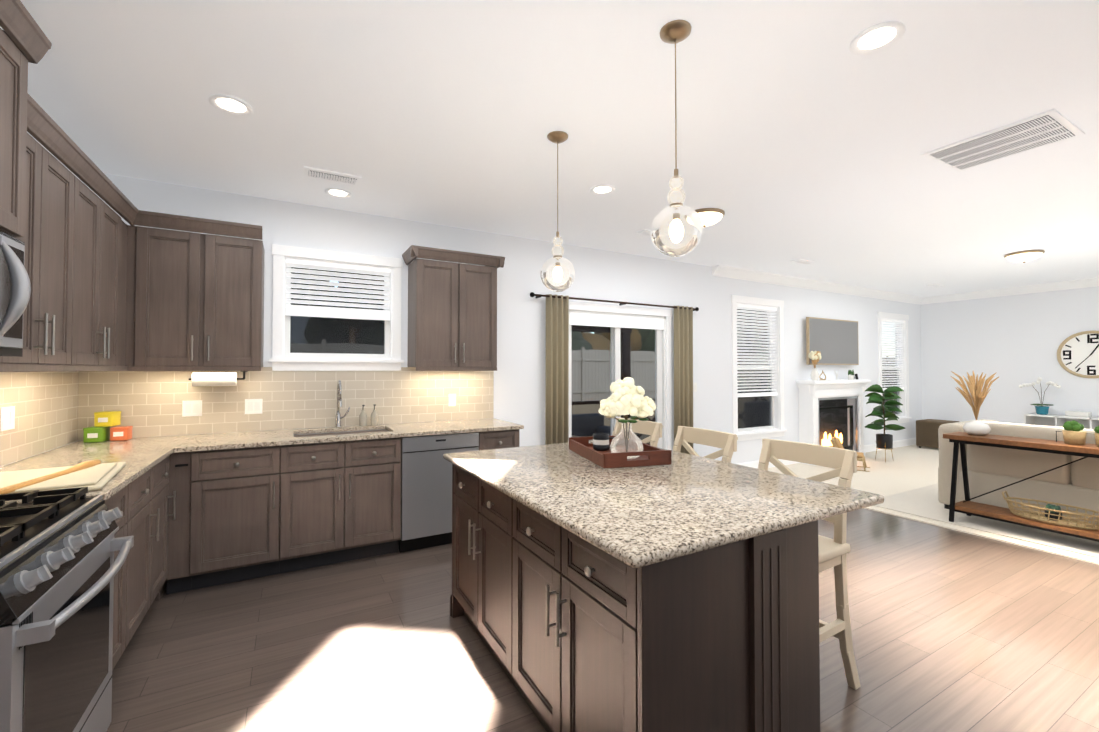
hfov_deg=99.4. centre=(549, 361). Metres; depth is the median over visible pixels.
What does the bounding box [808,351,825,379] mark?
mantel decor
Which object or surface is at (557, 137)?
pendant light
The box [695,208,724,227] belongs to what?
light
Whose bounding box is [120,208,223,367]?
upper cabinet
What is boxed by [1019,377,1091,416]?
potted plant
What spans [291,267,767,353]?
trees
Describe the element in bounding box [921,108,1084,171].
air vent
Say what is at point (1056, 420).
cubby shelf
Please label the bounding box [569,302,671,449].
sliding glass door
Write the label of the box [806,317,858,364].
frame
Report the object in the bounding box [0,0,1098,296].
ceiling
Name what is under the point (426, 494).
stainless steel dishwasher
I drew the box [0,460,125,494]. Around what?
cutting board
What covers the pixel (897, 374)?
living room window
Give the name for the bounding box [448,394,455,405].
outlet
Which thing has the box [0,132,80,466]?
wall
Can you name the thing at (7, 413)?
outlet
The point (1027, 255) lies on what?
flush ceiling light
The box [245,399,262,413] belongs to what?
outlet
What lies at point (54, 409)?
tile backsplash
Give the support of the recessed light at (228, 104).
in the ceiling
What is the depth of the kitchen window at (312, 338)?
3.94 m
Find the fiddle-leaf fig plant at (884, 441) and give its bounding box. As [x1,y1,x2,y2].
[865,384,904,462]
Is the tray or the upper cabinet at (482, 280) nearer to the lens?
the tray
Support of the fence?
on the ground
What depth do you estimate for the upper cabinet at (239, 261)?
3.30 m
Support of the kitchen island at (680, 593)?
on the floor
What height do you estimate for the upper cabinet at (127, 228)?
0.915 m
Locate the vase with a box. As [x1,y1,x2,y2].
[950,371,998,435]
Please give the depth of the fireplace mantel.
7.14 m
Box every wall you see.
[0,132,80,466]
[80,174,921,463]
[921,286,1098,423]
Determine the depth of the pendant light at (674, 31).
1.82 m
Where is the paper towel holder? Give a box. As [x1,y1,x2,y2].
[189,371,247,385]
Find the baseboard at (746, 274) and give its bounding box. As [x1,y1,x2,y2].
[712,265,924,468]
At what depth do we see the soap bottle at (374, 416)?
3.93 m
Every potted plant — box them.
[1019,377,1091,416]
[1056,421,1086,444]
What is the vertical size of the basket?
0.170 m
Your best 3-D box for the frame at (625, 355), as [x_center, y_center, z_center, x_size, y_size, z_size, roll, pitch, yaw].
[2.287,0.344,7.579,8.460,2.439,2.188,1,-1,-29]
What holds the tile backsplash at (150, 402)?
attached to the wall at (519, 386)
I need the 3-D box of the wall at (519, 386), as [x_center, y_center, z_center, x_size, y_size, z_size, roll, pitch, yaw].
[1.892,0.127,6.021,11.950,2.740,0.150,1,-1,-29]
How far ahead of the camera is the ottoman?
8.11 m
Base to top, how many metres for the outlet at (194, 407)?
0.115 m
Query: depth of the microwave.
1.54 m
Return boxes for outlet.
[1,406,14,430]
[182,400,201,416]
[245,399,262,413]
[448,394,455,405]
[693,383,696,391]
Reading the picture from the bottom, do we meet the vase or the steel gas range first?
the steel gas range
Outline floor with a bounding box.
[106,508,1098,731]
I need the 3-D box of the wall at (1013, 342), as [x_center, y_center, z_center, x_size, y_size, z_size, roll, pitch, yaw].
[8.922,0.118,5.525,0.150,2.740,7.560,1,-1,-29]
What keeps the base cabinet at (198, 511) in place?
on the floor
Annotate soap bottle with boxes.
[359,405,366,425]
[371,404,377,425]
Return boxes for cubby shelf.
[1024,413,1098,428]
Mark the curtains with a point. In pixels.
(557, 379)
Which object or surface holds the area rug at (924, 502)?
on the floor carpet at (910, 467)
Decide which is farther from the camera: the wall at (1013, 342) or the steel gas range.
the wall at (1013, 342)
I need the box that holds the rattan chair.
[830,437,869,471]
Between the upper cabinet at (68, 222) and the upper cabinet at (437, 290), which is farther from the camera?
the upper cabinet at (437, 290)
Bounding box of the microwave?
[0,231,30,356]
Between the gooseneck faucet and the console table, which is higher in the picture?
the gooseneck faucet
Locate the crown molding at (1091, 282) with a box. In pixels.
[925,277,1098,303]
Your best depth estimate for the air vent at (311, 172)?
3.21 m
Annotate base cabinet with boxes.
[0,418,523,670]
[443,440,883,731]
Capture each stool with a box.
[612,418,662,446]
[672,426,737,462]
[758,438,859,689]
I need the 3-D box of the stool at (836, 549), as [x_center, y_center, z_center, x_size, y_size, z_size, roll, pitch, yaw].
[1.036,0.915,2.120,0.571,1.034,0.495,1,-1,-29]
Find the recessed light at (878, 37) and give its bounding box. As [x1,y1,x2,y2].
[849,21,905,54]
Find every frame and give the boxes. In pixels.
[572,325,654,444]
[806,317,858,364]
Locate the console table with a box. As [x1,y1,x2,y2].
[943,432,1098,541]
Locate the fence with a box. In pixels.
[572,347,894,401]
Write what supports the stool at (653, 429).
on the floor
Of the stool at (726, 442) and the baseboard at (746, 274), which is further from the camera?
the baseboard at (746, 274)
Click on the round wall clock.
(1078, 354)
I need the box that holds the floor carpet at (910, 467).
[768,445,1098,564]
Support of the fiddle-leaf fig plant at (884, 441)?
on the floor carpet at (910, 467)
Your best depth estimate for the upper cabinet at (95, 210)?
2.49 m
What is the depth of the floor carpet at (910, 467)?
6.03 m
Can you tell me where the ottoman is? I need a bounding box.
[916,419,958,448]
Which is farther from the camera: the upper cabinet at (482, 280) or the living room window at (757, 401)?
the living room window at (757, 401)
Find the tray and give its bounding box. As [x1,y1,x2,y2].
[569,377,670,467]
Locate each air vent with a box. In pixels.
[303,166,361,185]
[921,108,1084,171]
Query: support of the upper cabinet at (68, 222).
attached to the wall at (80, 180)
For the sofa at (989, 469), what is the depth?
4.10 m
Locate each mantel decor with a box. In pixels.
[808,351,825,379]
[848,370,857,379]
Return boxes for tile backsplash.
[0,371,83,465]
[80,367,493,439]
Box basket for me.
[1002,491,1098,529]
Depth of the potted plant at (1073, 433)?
3.66 m
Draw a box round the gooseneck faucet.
[334,379,349,427]
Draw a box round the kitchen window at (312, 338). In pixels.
[269,244,403,370]
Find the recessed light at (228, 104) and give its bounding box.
[209,94,252,115]
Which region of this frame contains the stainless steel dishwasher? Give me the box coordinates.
[399,432,478,552]
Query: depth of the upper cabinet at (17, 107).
1.63 m
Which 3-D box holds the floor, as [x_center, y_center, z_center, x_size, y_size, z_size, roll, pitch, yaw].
[1.366,1.465,1.291,6.450,0.100,7.860,1,-1,-29]
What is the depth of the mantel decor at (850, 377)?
7.27 m
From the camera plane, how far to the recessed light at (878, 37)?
1.88 m
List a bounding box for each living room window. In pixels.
[731,295,786,440]
[877,312,911,424]
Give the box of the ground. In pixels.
[572,402,654,442]
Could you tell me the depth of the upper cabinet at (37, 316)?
1.93 m
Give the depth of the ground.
13.74 m
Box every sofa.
[572,413,627,436]
[938,419,1098,524]
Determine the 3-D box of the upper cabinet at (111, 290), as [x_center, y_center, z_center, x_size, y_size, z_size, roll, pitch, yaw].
[-2.670,-0.435,2.594,0.325,0.915,0.413,1,-1,-29]
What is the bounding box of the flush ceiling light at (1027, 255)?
[1004,250,1044,262]
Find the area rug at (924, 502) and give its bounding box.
[873,483,1098,557]
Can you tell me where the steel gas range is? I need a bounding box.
[0,487,133,731]
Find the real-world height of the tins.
0.193 m
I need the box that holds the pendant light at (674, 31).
[651,20,702,256]
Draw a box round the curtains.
[530,292,698,453]
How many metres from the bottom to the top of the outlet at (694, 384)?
0.115 m
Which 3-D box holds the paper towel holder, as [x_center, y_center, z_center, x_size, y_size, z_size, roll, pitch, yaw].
[-2.424,0.123,3.417,0.355,0.111,0.104,1,-1,-29]
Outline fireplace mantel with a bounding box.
[796,380,870,465]
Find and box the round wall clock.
[1057,331,1098,377]
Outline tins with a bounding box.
[83,411,132,442]
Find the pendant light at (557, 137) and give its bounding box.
[540,131,574,291]
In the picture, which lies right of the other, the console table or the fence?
the console table
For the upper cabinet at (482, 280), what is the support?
attached to the wall at (519, 386)
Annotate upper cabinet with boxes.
[0,16,35,243]
[0,132,55,367]
[52,152,83,367]
[80,180,107,367]
[108,200,123,367]
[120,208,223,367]
[124,216,131,367]
[216,232,264,367]
[406,256,467,367]
[468,260,499,367]

